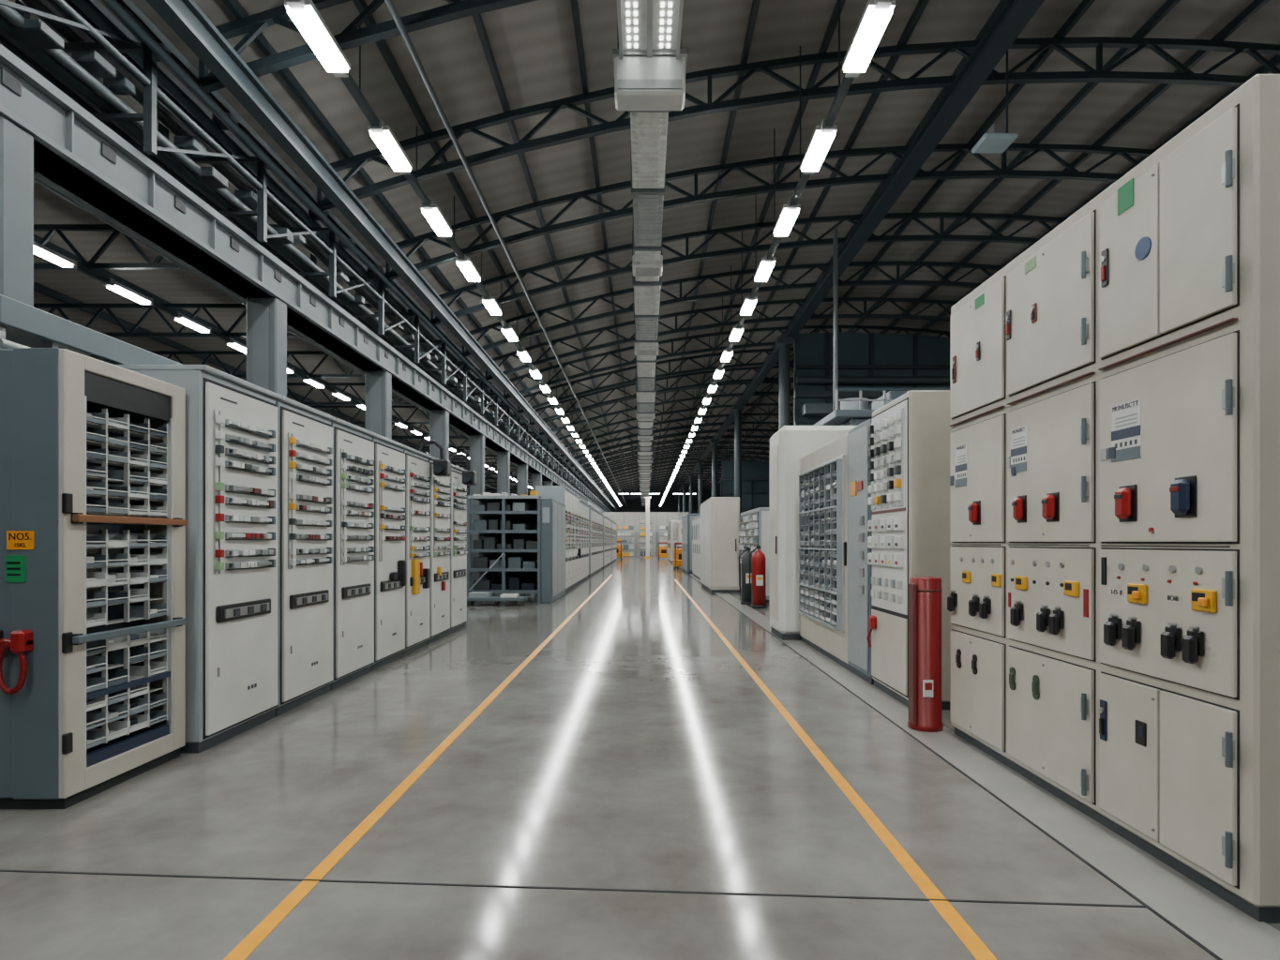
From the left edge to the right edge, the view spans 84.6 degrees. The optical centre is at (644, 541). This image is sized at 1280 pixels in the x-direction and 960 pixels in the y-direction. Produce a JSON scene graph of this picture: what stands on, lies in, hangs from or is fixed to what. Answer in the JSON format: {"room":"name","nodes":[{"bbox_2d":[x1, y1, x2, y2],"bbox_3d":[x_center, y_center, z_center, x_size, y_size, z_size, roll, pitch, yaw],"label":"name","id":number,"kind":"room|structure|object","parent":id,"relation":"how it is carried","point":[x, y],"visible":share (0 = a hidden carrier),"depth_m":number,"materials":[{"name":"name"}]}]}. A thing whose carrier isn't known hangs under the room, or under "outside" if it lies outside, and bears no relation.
{"room":"electrical room","nodes":[
{"label":"electrical room","id":0,"kind":"room"},
{"bbox_2d":[33,234,530,494],"bbox_3d":[-11.000,-5.450,48.925,8.080,0.160,113.750,0,0,0],"label":"roof","id":1,"kind":"object","parent":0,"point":[38,288],"visible":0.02,"depth_m":17.47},
{"bbox_2d":[33,224,281,270],"bbox_3d":[-10.970,-4.965,11.840,9.899,0.730,0.080,0,0,0],"label":"truss","id":2,"kind":"object","parent":1,"relation":"attached to","point":[52,229],"depth_m":11.82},
{"bbox_2d":[33,303,374,337],"bbox_3d":[-10.970,-4.965,15.760,9.899,0.730,0.080,0,0,0],"label":"truss","id":3,"kind":"object","parent":1,"relation":"attached to","point":[52,307],"depth_m":15.72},
{"bbox_2d":[33,240,532,489],"bbox_3d":[-9.200,-4.488,40.765,0.190,0.205,79.130,0,0,0],"label":"ceiling lights","id":4,"kind":"object","parent":1,"relation":"hanging from","point":[40,250],"depth_m":13.70},
{"bbox_2d":[148,350,423,377],"bbox_3d":[-10.970,-4.965,19.680,9.899,0.730,0.080,0,0,0],"label":"truss","id":5,"kind":"object","parent":1,"relation":"attached to","point":[172,353],"depth_m":19.64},
{"bbox_2d":[33,177,544,495],"bbox_3d":[-9.900,-4.450,48.925,5.116,0.116,113.750,0,0,0],"label":"pipes","id":6,"kind":"object","parent":1,"relation":"attached to","point":[35,179],"visible":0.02,"depth_m":11.06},
{"bbox_2d":[286,382,412,405],"bbox_3d":[-10.970,-4.965,23.600,9.899,0.730,0.080,0,0,0],"label":"truss","id":7,"kind":"object","parent":1,"relation":"attached to","point":[347,384],"depth_m":23.56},
{"bbox_2d":[308,406,488,424],"bbox_3d":[-10.970,-4.965,27.520,9.899,0.730,0.080,0,0,0],"label":"truss","id":8,"kind":"object","parent":1,"relation":"attached to","point":[406,422],"depth_m":27.48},
{"bbox_2d":[391,424,468,438],"bbox_3d":[-10.970,-4.965,31.440,9.899,0.730,0.080,0,0,0],"label":"truss","id":9,"kind":"object","parent":1,"relation":"attached to","point":[396,426],"depth_m":31.40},
{"bbox_2d":[391,436,489,451],"bbox_3d":[-10.970,-4.965,35.360,9.899,0.730,0.080,0,0,0],"label":"truss","id":10,"kind":"object","parent":1,"relation":"attached to","point":[459,449],"depth_m":35.34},
{"bbox_2d":[0,557,1279,959],"bbox_3d":[1.000,1.700,49.000,34.600,0.200,114.600,0,0,0],"label":"floor","id":11,"kind":"structure","parent":0,"point":[635,750],"depth_m":3.94,"materials":[{"name":"concrete"}]},
{"bbox_2d":[0,115,33,306],"bbox_3d":[-5.000,-0.800,5.400,0.520,4.800,0.400,0,0,0],"label":"steel column","id":12,"kind":"structure","parent":11,"relation":"on","point":[16,144],"depth_m":5.37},
{"bbox_2d":[0,347,187,809],"bbox_3d":[-3.938,0.224,4.685,1.125,2.752,1.190,0,0,0],"label":"storage cabinet","id":13,"kind":"object","parent":11,"relation":"on","point":[93,521],"visible":1,"depth_m":4.33,"materials":[{"name":"metal"}]},
{"bbox_2d":[0,294,182,364],"bbox_3d":[-4.271,-1.347,8.750,0.699,0.385,8.900,0,0,0],"label":"steel beam","id":14,"kind":"structure","parent":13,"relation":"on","point":[22,324],"depth_m":4.84,"materials":[{"name":"metal"}]},
{"bbox_2d":[114,364,281,753],"bbox_3d":[-3.730,0.130,5.870,0.940,2.940,1.120,0,0,0],"label":"tall cabinet","id":15,"kind":"object","parent":11,"relation":"on","point":[232,422],"visible":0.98,"depth_m":5.60,"materials":[{"name":"metal"}]},
{"bbox_2d":[246,297,286,397],"bbox_3d":[-5.000,-0.800,9.320,0.520,4.800,0.400,0,0,0],"label":"steel column","id":16,"kind":"structure","parent":11,"relation":"on","point":[266,317],"depth_m":9.17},
{"bbox_2d":[275,395,335,716],"bbox_3d":[-3.730,0.130,7.000,0.940,2.940,1.120,0,0,0],"label":"tall cabinet","id":17,"kind":"object","parent":11,"relation":"on","point":[306,433],"visible":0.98,"depth_m":6.87,"materials":[{"name":"metal"}]},
{"bbox_2d":[331,417,376,690],"bbox_3d":[-3.730,0.130,8.130,0.940,2.940,1.120,0,0,0],"label":"tall cabinet","id":18,"kind":"object","parent":11,"relation":"on","point":[353,445],"visible":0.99,"depth_m":7.99,"materials":[{"name":"metal"}]},
{"bbox_2d":[365,370,391,439],"bbox_3d":[-5.000,-0.800,13.240,0.520,4.800,0.400,0,0,0],"label":"steel column","id":19,"kind":"structure","parent":11,"relation":"on","point":[378,383],"depth_m":13.09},
{"bbox_2d":[371,434,406,671],"bbox_3d":[-3.710,0.130,9.260,0.980,2.940,1.120,0,0,0],"label":"tall cabinet","id":20,"kind":"object","parent":11,"relation":"on","point":[390,564],"visible":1,"depth_m":9.14,"materials":[{"name":"metal"}]},
{"bbox_2d":[403,446,431,656],"bbox_3d":[-3.720,0.130,10.390,0.960,2.940,1.120,0,0,0],"label":"tall cabinet","id":21,"kind":"object","parent":11,"relation":"on","point":[417,494],"visible":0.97,"depth_m":10.21,"materials":[{"name":"metal"}]},
{"bbox_2d":[419,439,451,476],"bbox_3d":[-3.310,-1.300,10.840,0.580,0.560,0.360,0,0,0],"label":"camera","id":22,"kind":"object","parent":21,"relation":"on","point":[442,467],"visible":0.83,"depth_m":10.81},
{"bbox_2d":[223,574,612,959],"bbox_3d":[-1.570,1.599,16.000,0.080,0.003,36.000,0,0,0],"label":"floor marking","id":23,"kind":"object","parent":11,"relation":"on","point":[248,945],"depth_m":3.77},
{"bbox_2d":[427,455,451,644],"bbox_3d":[-3.730,0.130,11.520,0.940,2.940,1.120,0,0,0],"label":"tall cabinet","id":24,"kind":"object","parent":11,"relation":"on","point":[440,504],"visible":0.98,"depth_m":11.35,"materials":[{"name":"metal"}]},
{"bbox_2d":[429,409,449,460],"bbox_3d":[-5.000,-0.800,17.160,0.520,4.800,0.400,0,0,0],"label":"steel column","id":25,"kind":"structure","parent":11,"relation":"on","point":[439,419],"depth_m":17.01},
{"bbox_2d":[448,464,467,634],"bbox_3d":[-3.730,0.130,12.650,0.940,2.940,1.120,0,0,0],"label":"tall cabinet","id":26,"kind":"object","parent":11,"relation":"on","point":[459,508],"visible":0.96,"depth_m":12.54,"materials":[{"name":"metal"}]},
{"bbox_2d":[450,453,477,485],"bbox_3d":[-3.310,-1.300,12.540,0.580,0.560,0.360,0,0,0],"label":"camera","id":27,"kind":"object","parent":26,"relation":"on","point":[469,477],"visible":0.84,"depth_m":12.49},
{"bbox_2d":[469,434,484,589],"bbox_3d":[-5.000,-0.800,21.080,0.520,4.800,0.400,0,0,0],"label":"steel column","id":28,"kind":"structure","parent":11,"relation":"on","point":[476,441],"depth_m":20.93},
{"bbox_2d":[466,591,527,605],"bbox_3d":[-3.750,1.439,17.800,1.500,0.318,0.600,0,0,0],"label":"trolley","id":29,"kind":"object","parent":11,"relation":"on","point":[474,596],"visible":0.92,"depth_m":17.60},
{"bbox_2d":[496,451,510,496],"bbox_3d":[-5.000,-0.800,25.000,0.520,4.800,0.400,0,0,0],"label":"steel column","id":30,"kind":"structure","parent":11,"relation":"on","point":[503,457],"depth_m":24.85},
{"bbox_2d":[466,490,565,602],"bbox_3d":[-3.520,0.127,19.995,2.240,2.946,3.290,0,0,0],"label":"storage rack","id":31,"kind":"object","parent":11,"relation":"on","point":[520,546],"visible":1,"depth_m":18.50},
{"bbox_2d":[517,464,527,496],"bbox_3d":[-5.000,-0.800,28.920,0.520,4.800,0.400,0,0,0],"label":"steel column","id":32,"kind":"structure","parent":11,"relation":"on","point":[522,469],"depth_m":28.77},
{"bbox_2d":[532,473,542,490],"bbox_3d":[-5.000,-0.800,32.840,0.520,4.800,0.400,0,0,0],"label":"steel column","id":33,"kind":"structure","parent":11,"relation":"on","point":[536,477],"depth_m":32.69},
{"bbox_2d":[535,485,570,591],"bbox_3d":[-2.905,-0.070,22.495,0.990,3.340,1.190,0,0,0],"label":"tall cabinet","id":34,"kind":"object","parent":11,"relation":"on","point":[560,493],"visible":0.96,"depth_m":22.02,"materials":[{"name":"metal"}]},
{"bbox_2d":[567,489,573,590],"bbox_3d":[-2.905,-0.070,23.695,0.990,3.340,1.190,0,0,0],"label":"tall cabinet","id":35,"kind":"object","parent":11,"relation":"on","point":[571,514],"visible":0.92,"depth_m":23.62,"materials":[{"name":"metal"}]},
{"bbox_2d":[0,869,1146,907],"bbox_3d":[-1.100,1.598,3.290,6.613,0.004,0.012,0,0,4],"label":"joint","id":36,"kind":"object","parent":11,"relation":"on","point":[1,870],"visible":1,"depth_m":3.23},
{"bbox_2d":[571,492,577,587],"bbox_3d":[-2.905,-0.070,24.895,0.990,3.340,1.190,0,0,0],"label":"tall cabinet","id":37,"kind":"object","parent":11,"relation":"on","point":[573,493],"visible":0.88,"depth_m":24.86,"materials":[{"name":"metal"}]},
{"bbox_2d":[574,495,580,586],"bbox_3d":[-2.885,-0.070,26.095,1.030,3.340,1.190,0,0,0],"label":"tall cabinet","id":38,"kind":"object","parent":11,"relation":"on","point":[578,550],"visible":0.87,"depth_m":25.91,"materials":[{"name":"metal"}]},
{"bbox_2d":[577,498,583,584],"bbox_3d":[-2.905,-0.020,27.295,0.990,3.240,1.190,0,0,0],"label":"tall cabinet","id":39,"kind":"object","parent":11,"relation":"on","point":[579,500],"visible":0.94,"depth_m":27.04,"materials":[{"name":"metal"}]},
{"bbox_2d":[580,500,585,582],"bbox_3d":[-2.905,-0.020,28.495,0.990,3.240,1.190,0,0,0],"label":"tall cabinet","id":40,"kind":"object","parent":11,"relation":"on","point":[582,502],"visible":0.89,"depth_m":28.28,"materials":[{"name":"metal"}]},
{"bbox_2d":[583,502,587,580],"bbox_3d":[-2.905,-0.020,29.695,0.990,3.240,1.190,0,0,0],"label":"tall cabinet","id":41,"kind":"object","parent":11,"relation":"on","point":[585,504],"visible":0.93,"depth_m":29.64,"materials":[{"name":"metal"}]},
{"bbox_2d":[586,504,589,578],"bbox_3d":[-2.905,-0.020,30.895,0.990,3.240,1.190,0,0,0],"label":"tall cabinet","id":42,"kind":"object","parent":11,"relation":"on","point":[587,505],"visible":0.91,"depth_m":30.90,"materials":[{"name":"metal"}]},
{"bbox_2d":[587,506,593,576],"bbox_3d":[-2.905,-0.020,33.295,0.990,3.240,1.190,0,0,0],"label":"tall cabinet","id":43,"kind":"object","parent":11,"relation":"on","point":[591,508],"visible":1,"depth_m":32.78,"materials":[{"name":"metal"}]},
{"bbox_2d":[591,508,595,574],"bbox_3d":[-2.905,-0.020,34.495,0.990,3.240,1.190,0,0,0],"label":"tall cabinet","id":44,"kind":"object","parent":11,"relation":"on","point":[594,525],"visible":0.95,"depth_m":34.41,"materials":[{"name":"metal"}]},
{"bbox_2d":[593,509,597,573],"bbox_3d":[-2.905,-0.020,35.695,0.990,3.240,1.190,0,0,0],"label":"tall cabinet","id":45,"kind":"object","parent":11,"relation":"on","point":[595,523],"visible":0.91,"depth_m":35.48,"materials":[{"name":"metal"}]},
{"bbox_2d":[616,522,634,557],"bbox_3d":[-2.300,-0.200,71.500,2.700,3.600,1.100,0,0,0],"label":"storage rack","id":46,"kind":"object","parent":11,"relation":"on","point":[625,547],"visible":0.56,"depth_m":71.05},
{"bbox_2d":[638,516,653,557],"bbox_3d":[0.200,-0.500,73.500,1.500,4.200,1.100,0,0,0],"label":"storage rack","id":47,"kind":"object","parent":11,"relation":"on","point":[642,534],"visible":0.7,"depth_m":73.06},
{"bbox_2d":[644,496,651,557],"bbox_3d":[0.350,-1.425,69.600,0.700,6.050,0.600,0,0,0],"label":"steel post","id":48,"kind":"object","parent":11,"relation":"on","point":[646,498],"visible":0.8,"depth_m":69.40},
{"bbox_2d":[657,542,667,559],"bbox_3d":[1.800,0.820,64.769,1.200,1.559,1.743,0,0,0],"label":"cart","id":49,"kind":"object","parent":11,"relation":"on","point":[662,551],"visible":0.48,"depth_m":63.98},
{"bbox_2d":[667,520,681,562],"bbox_3d":[2.730,-0.050,58.980,1.340,3.300,8.040,0,0,0],"label":"tall cabinet","id":50,"kind":"object","parent":11,"relation":"on","point":[670,523],"visible":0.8,"depth_m":55.08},
{"bbox_2d":[672,542,681,569],"bbox_3d":[2.300,0.820,41.969,1.200,1.559,1.743,0,0,0],"label":"cart","id":51,"kind":"object","parent":11,"relation":"on","point":[677,552],"visible":0.51,"depth_m":41.16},
{"bbox_2d":[673,522,681,559],"bbox_3d":[2.830,0.150,49.980,1.340,2.900,7.040,0,0,0],"label":"tall cabinet","id":52,"kind":"object","parent":11,"relation":"on","point":[677,527],"visible":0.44,"depth_m":46.53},
{"bbox_2d":[688,473,693,513],"bbox_3d":[4.400,-2.397,66.000,0.500,7.994,0.500,0,0,0],"label":"round column","id":53,"kind":"structure","parent":11,"relation":"on","point":[690,475],"depth_m":65.84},
{"bbox_2d":[681,513,700,573],"bbox_3d":[2.780,0.100,37.480,1.340,3.000,5.040,0,0,0],"label":"tall cabinet","id":54,"kind":"object","parent":11,"relation":"on","point":[686,520],"visible":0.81,"depth_m":35.11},
{"bbox_2d":[692,515,700,580],"bbox_3d":[2.930,0.250,30.480,1.340,2.700,6.040,0,0,0],"label":"tall cabinet","id":55,"kind":"object","parent":11,"relation":"on","point":[696,522],"visible":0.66,"depth_m":30.81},
{"bbox_2d":[696,459,704,513],"bbox_3d":[4.400,-2.397,55.000,0.500,7.994,0.500,0,0,0],"label":"round column","id":56,"kind":"structure","parent":11,"relation":"on","point":[700,461],"depth_m":54.84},
{"bbox_2d":[709,439,719,496],"bbox_3d":[4.400,-2.397,44.000,0.500,7.994,0.500,0,0,0],"label":"round column","id":57,"kind":"structure","parent":11,"relation":"on","point":[714,443],"depth_m":43.85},
{"bbox_2d":[700,496,739,592],"bbox_3d":[2.530,0.100,23.980,0.940,3.000,4.040,0,0,0],"label":"tall cabinet","id":58,"kind":"object","parent":11,"relation":"on","point":[719,516],"visible":1,"depth_m":21.98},
{"bbox_2d":[732,405,743,571],"bbox_3d":[4.400,-2.397,33.000,0.500,7.994,0.500,0,0,0],"label":"round column","id":59,"kind":"structure","parent":11,"relation":"on","point":[737,409],"depth_m":32.86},
{"bbox_2d":[720,461,769,512],"bbox_3d":[11.350,-1.700,43.350,13.300,6.600,0.300,0,0,0],"label":"wall","id":60,"kind":"structure","parent":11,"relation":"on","point":[755,474],"depth_m":43.40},
{"bbox_2d":[738,546,752,604],"bbox_3d":[2.660,0.865,18.000,0.380,1.470,0.378,0,0,34],"label":"fire extinguisher","id":61,"kind":"object","parent":11,"relation":"on","point":[745,593],"visible":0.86,"depth_m":17.86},
{"bbox_2d":[738,507,769,602],"bbox_3d":[3.459,0.350,20.090,1.082,2.500,3.620,0,0,0],"label":"display cabinet","id":62,"kind":"object","parent":11,"relation":"on","point":[754,527],"visible":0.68,"depth_m":18.40,"materials":[{"name":"metal"}]},
{"bbox_2d":[748,545,766,608],"bbox_3d":[2.780,0.840,17.100,0.380,1.520,0.378,0,0,34],"label":"fire extinguisher","id":63,"kind":"object","parent":11,"relation":"on","point":[757,590],"visible":1,"depth_m":16.96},
{"bbox_2d":[775,336,793,429],"bbox_3d":[4.400,-2.397,22.100,0.500,7.994,0.500,0,0,0],"label":"round column","id":64,"kind":"structure","parent":11,"relation":"on","point":[784,343],"depth_m":21.94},
{"bbox_2d":[674,0,1044,498],"bbox_3d":[4.600,-6.533,48.925,0.300,0.215,113.750,0,0,0],"label":"girder","id":65,"kind":"object","parent":64,"relation":"on","point":[1015,15],"visible":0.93,"depth_m":11.54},
{"bbox_2d":[769,425,857,640],"bbox_3d":[2.910,-0.150,11.910,1.480,3.500,1.020,0,0,0],"label":"tall cabinet","id":66,"kind":"object","parent":11,"relation":"on","point":[790,444],"visible":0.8,"depth_m":11.40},
{"bbox_2d":[674,579,997,959],"bbox_3d":[1.310,1.599,14.000,0.080,0.003,32.000,0,0,0],"label":"floor marking","id":67,"kind":"object","parent":11,"relation":"on","point":[975,946],"depth_m":3.81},
{"bbox_2d":[798,418,873,684],"bbox_3d":[2.975,0.110,9.605,1.090,2.980,3.530,0,0,0],"label":"display cabinet","id":68,"kind":"object","parent":11,"relation":"on","point":[835,574],"visible":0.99,"depth_m":8.98,"materials":[{"name":"metal"}]},
{"bbox_2d":[866,390,950,709],"bbox_3d":[3.003,0.080,7.235,1.134,3.040,1.130,0,0,0],"label":"tall cabinet","id":69,"kind":"object","parent":11,"relation":"on","point":[910,441],"visible":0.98,"depth_m":6.78,"materials":[{"name":"metal"}]},
{"bbox_2d":[681,569,1222,959],"bbox_3d":[2.203,1.598,32.000,0.015,0.004,76.000,0,0,0],"label":"joint","id":70,"kind":"object","parent":11,"relation":"on","point":[1204,948],"visible":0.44,"depth_m":3.77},
{"bbox_2d":[666,557,1279,959],"bbox_3d":[2.405,1.597,32.000,0.390,0.006,76.000,0,0,0],"label":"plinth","id":71,"kind":"structure","parent":11,"relation":"on","point":[1224,929],"depth_m":3.73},
{"bbox_2d":[907,576,943,732],"bbox_3d":[2.410,0.953,6.027,0.280,1.295,0.285,0,0,0],"label":"fire extinguisher","id":72,"kind":"object","parent":71,"relation":"on","point":[925,593],"visible":1,"depth_m":5.92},
{"bbox_2d":[947,74,1279,923],"bbox_3d":[3.184,-0.180,4.395,1.432,3.560,2.930,0,0,0],"label":"tall cabinet","id":73,"kind":"object","parent":11,"relation":"on","point":[1113,603],"visible":1,"depth_m":3.57,"materials":[{"name":"metal"}]},
{"bbox_2d":[6,0,1279,502],"bbox_3d":[0.850,-6.528,49.000,34.300,2.084,114.600,0,0,0],"label":"ceiling","id":74,"kind":"structure","parent":0,"point":[534,45],"depth_m":12.39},
{"bbox_2d":[601,512,688,557],"bbox_3d":[0.050,-0.800,76.090,9.500,4.800,0.420,0,0,0],"label":"wall","id":75,"kind":"structure","parent":0,"point":[660,519],"depth_m":76.00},
{"bbox_2d":[608,492,720,513],"bbox_3d":[1.000,-2.960,106.100,34.600,9.120,0.400,0,0,0],"label":"wall","id":76,"kind":"structure","parent":0,"point":[670,504],"depth_m":106.01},
{"bbox_2d":[222,0,1279,502],"bbox_3d":[6.625,-6.453,48.925,21.920,1.948,113.750,0,0,0],"label":"roof","id":77,"kind":"structure","parent":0,"point":[234,7],"depth_m":11.94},
{"bbox_2d":[198,0,537,92],"bbox_3d":[6.594,-6.024,7.500,22.648,2.542,0.100,0,0,0],"label":"roof truss","id":78,"kind":"object","parent":77,"relation":"attached to","point":[352,37],"depth_m":7.47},
{"bbox_2d":[145,0,617,511],"bbox_3d":[-4.200,-4.841,48.925,0.160,0.383,113.750,0,0,0],"label":"beam","id":79,"kind":"structure","parent":77,"relation":"attached to","point":[185,18],"depth_m":8.72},
{"bbox_2d":[284,0,621,506],"bbox_3d":[-3.250,-5.455,46.145,0.250,0.939,103.810,0,0,0],"label":"ceiling lights","id":80,"kind":"object","parent":77,"relation":"hanging from","point":[304,13],"visible":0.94,"depth_m":9.04,"materials":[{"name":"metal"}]},
{"bbox_2d":[384,0,627,505],"bbox_3d":[-2.550,-5.425,48.925,0.068,0.114,113.750,0,0,0],"label":"conduit pipe","id":81,"kind":"object","parent":77,"relation":"attached to","point":[394,12],"visible":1,"depth_m":9.85,"materials":[{"name":"metal"}]},
{"bbox_2d":[612,0,687,506],"bbox_3d":[0.060,-5.848,51.000,0.960,1.536,98.000,0,0,0],"label":"ventilation duct","id":82,"kind":"object","parent":77,"relation":"hanging from","point":[650,61],"visible":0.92,"depth_m":9.00,"materials":[{"name":"metal"}]},
{"bbox_2d":[517,347,793,413],"bbox_3d":[6.594,-6.024,26.400,22.648,2.542,0.100,0,0,0],"label":"roof truss","id":83,"kind":"object","parent":77,"relation":"attached to","point":[597,388],"depth_m":26.36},
{"bbox_2d":[592,462,722,489],"bbox_3d":[6.594,-6.024,64.200,22.648,2.542,0.100,0,0,0],"label":"roof truss","id":84,"kind":"object","parent":77,"relation":"attached to","point":[671,470],"depth_m":64.16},
{"bbox_2d":[594,465,722,491],"bbox_3d":[6.594,-6.024,66.900,22.648,2.542,0.100,0,0,0],"label":"roof truss","id":85,"kind":"object","parent":77,"relation":"attached to","point":[670,473],"depth_m":66.84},
{"bbox_2d":[596,468,722,493],"bbox_3d":[6.594,-6.024,69.600,22.648,2.542,0.100,0,0,0],"label":"roof truss","id":86,"kind":"object","parent":77,"relation":"attached to","point":[655,477],"depth_m":69.56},
{"bbox_2d":[598,471,722,495],"bbox_3d":[6.594,-6.024,72.300,22.648,2.542,0.100,0,0,0],"label":"roof truss","id":87,"kind":"object","parent":77,"relation":"attached to","point":[706,475],"depth_m":72.26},
{"bbox_2d":[601,476,720,497],"bbox_3d":[6.594,-6.024,77.700,22.648,2.542,0.100,0,0,0],"label":"roof truss","id":88,"kind":"object","parent":77,"relation":"attached to","point":[681,476],"depth_m":77.65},
{"bbox_2d":[529,365,793,425],"bbox_3d":[6.594,-6.024,29.100,22.648,2.542,0.100,0,0,0],"label":"roof truss","id":89,"kind":"object","parent":77,"relation":"attached to","point":[602,402],"depth_m":29.05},
{"bbox_2d":[539,380,793,435],"bbox_3d":[6.594,-6.024,31.800,22.648,2.542,0.100,0,0,0],"label":"roof truss","id":90,"kind":"object","parent":77,"relation":"attached to","point":[767,382],"depth_m":31.75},
{"bbox_2d":[547,393,793,443],"bbox_3d":[6.594,-6.024,34.500,22.648,2.542,0.100,0,0,0],"label":"roof truss","id":91,"kind":"object","parent":77,"relation":"attached to","point":[752,404],"depth_m":34.45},
{"bbox_2d":[574,435,771,471],"bbox_3d":[6.594,-6.024,48.000,22.648,2.542,0.100,0,0,0],"label":"roof truss","id":92,"kind":"object","parent":77,"relation":"attached to","point":[721,443],"depth_m":47.96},
{"bbox_2d":[555,406,793,451],"bbox_3d":[6.594,-6.024,37.200,22.648,2.542,0.100,0,0,0],"label":"roof truss","id":93,"kind":"object","parent":77,"relation":"attached to","point":[767,414],"depth_m":37.15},
{"bbox_2d":[571,428,777,466],"bbox_3d":[6.594,-6.024,45.300,22.648,2.542,0.100,0,0,0],"label":"roof truss","id":94,"kind":"object","parent":77,"relation":"attached to","point":[744,436],"depth_m":45.25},
{"bbox_2d":[578,440,769,475],"bbox_3d":[6.594,-6.024,50.700,22.648,2.542,0.100,0,0,0],"label":"roof truss","id":95,"kind":"object","parent":77,"relation":"attached to","point":[757,448],"depth_m":50.65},
{"bbox_2d":[589,458,759,486],"bbox_3d":[6.594,-6.024,61.500,22.648,2.542,0.100,0,0,0],"label":"roof truss","id":96,"kind":"object","parent":77,"relation":"attached to","point":[705,464],"depth_m":61.46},
{"bbox_2d":[582,445,769,478],"bbox_3d":[6.594,-6.024,53.400,22.648,2.542,0.100,0,0,0],"label":"roof truss","id":97,"kind":"object","parent":77,"relation":"attached to","point":[729,452],"depth_m":53.36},
{"bbox_2d":[560,414,793,456],"bbox_3d":[6.594,-6.024,39.900,22.648,2.542,0.100,0,0,0],"label":"roof truss","id":98,"kind":"object","parent":77,"relation":"attached to","point":[759,422],"depth_m":39.85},
{"bbox_2d":[585,450,769,481],"bbox_3d":[6.594,-6.024,56.100,22.648,2.542,0.100,0,0,0],"label":"roof truss","id":99,"kind":"object","parent":77,"relation":"attached to","point":[728,457],"depth_m":56.05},
{"bbox_2d":[566,421,791,462],"bbox_3d":[6.594,-6.024,42.600,22.648,2.542,0.100,0,0,0],"label":"roof truss","id":100,"kind":"object","parent":77,"relation":"attached to","point":[592,453],"depth_m":42.55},
{"bbox_2d":[587,454,769,484],"bbox_3d":[6.594,-6.024,58.800,22.648,2.542,0.100,0,0,0],"label":"roof truss","id":101,"kind":"object","parent":77,"relation":"attached to","point":[708,460],"depth_m":58.76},
{"bbox_2d":[485,297,959,380],"bbox_3d":[6.594,-6.024,21.000,22.648,2.542,0.100,0,0,0],"label":"roof truss","id":102,"kind":"object","parent":77,"relation":"attached to","point":[839,299],"depth_m":20.96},
{"bbox_2d":[503,325,950,399],"bbox_3d":[6.594,-6.024,23.700,22.648,2.542,0.100,0,0,0],"label":"roof truss","id":103,"kind":"object","parent":77,"relation":"attached to","point":[815,327],"depth_m":23.65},
{"bbox_2d":[462,260,1005,357],"bbox_3d":[6.594,-6.024,18.300,22.648,2.542,0.100,0,0,0],"label":"roof truss","id":104,"kind":"object","parent":77,"relation":"attached to","point":[875,264],"depth_m":18.26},
{"bbox_2d":[430,211,1068,325],"bbox_3d":[6.594,-6.024,15.600,22.648,2.542,0.100,0,0,0],"label":"roof truss","id":105,"kind":"object","parent":77,"relation":"attached to","point":[979,217],"depth_m":15.55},
{"bbox_2d":[385,143,1156,280],"bbox_3d":[6.594,-6.024,12.900,22.648,2.542,0.100,0,0,0],"label":"roof truss","id":106,"kind":"object","parent":77,"relation":"attached to","point":[997,173],"depth_m":12.85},
{"bbox_2d":[659,0,895,506],"bbox_3d":[2.230,-6.031,46.145,0.250,2.092,103.810,0,0,0],"label":"ceiling lights","id":107,"kind":"object","parent":77,"relation":"hanging from","point":[876,15],"visible":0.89,"depth_m":9.41,"materials":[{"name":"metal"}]},
{"bbox_2d":[316,36,1279,210],"bbox_3d":[6.594,-6.024,10.200,22.648,2.542,0.100,0,0,0],"label":"roof truss","id":108,"kind":"object","parent":77,"relation":"attached to","point":[1255,50],"depth_m":10.16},
{"bbox_2d":[971,50,1017,152],"bbox_3d":[4.725,-6.331,9.500,0.450,1.962,0.400,0,0,0],"label":"lamp","id":109,"kind":"object","parent":77,"relation":"hanging from","point":[993,141],"visible":0.93,"depth_m":9.45,"materials":[{"name":"metal"}]},
{"bbox_2d":[793,332,950,425],"bbox_3d":[11.400,-2.545,22.225,13.200,8.290,0.750,0,0,0],"label":"wall partition","id":110,"kind":"structure","parent":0,"point":[865,360],"depth_m":22.45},
{"bbox_2d":[813,228,950,425],"bbox_3d":[5.125,-2.532,15.250,2.750,8.264,2.900,0,0,0],"label":"ventilation duct","id":111,"kind":"object","parent":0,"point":[853,411],"visible":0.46,"depth_m":14.60,"materials":[{"name":"metal"}]},
{"bbox_3d":[-5.000,-0.800,-2.440,0.520,4.800,0.400,0,0,0],"label":"steel column","id":112,"kind":"structure","parent":0,"visible":0},
{"bbox_2d":[0,44,604,512],"bbox_3d":[-5.065,-3.450,48.925,0.570,0.500,113.750,0,0,0],"label":"beam","id":113,"kind":"structure","parent":112,"relation":"on","point":[76,155],"depth_m":7.53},
{"bbox_2d":[0,0,614,511],"bbox_3d":[-5.205,-4.600,48.925,1.490,1.800,113.750,0,0,0],"label":"girder","id":114,"kind":"object","parent":113,"relation":"on","point":[99,46],"visible":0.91,"depth_m":8.37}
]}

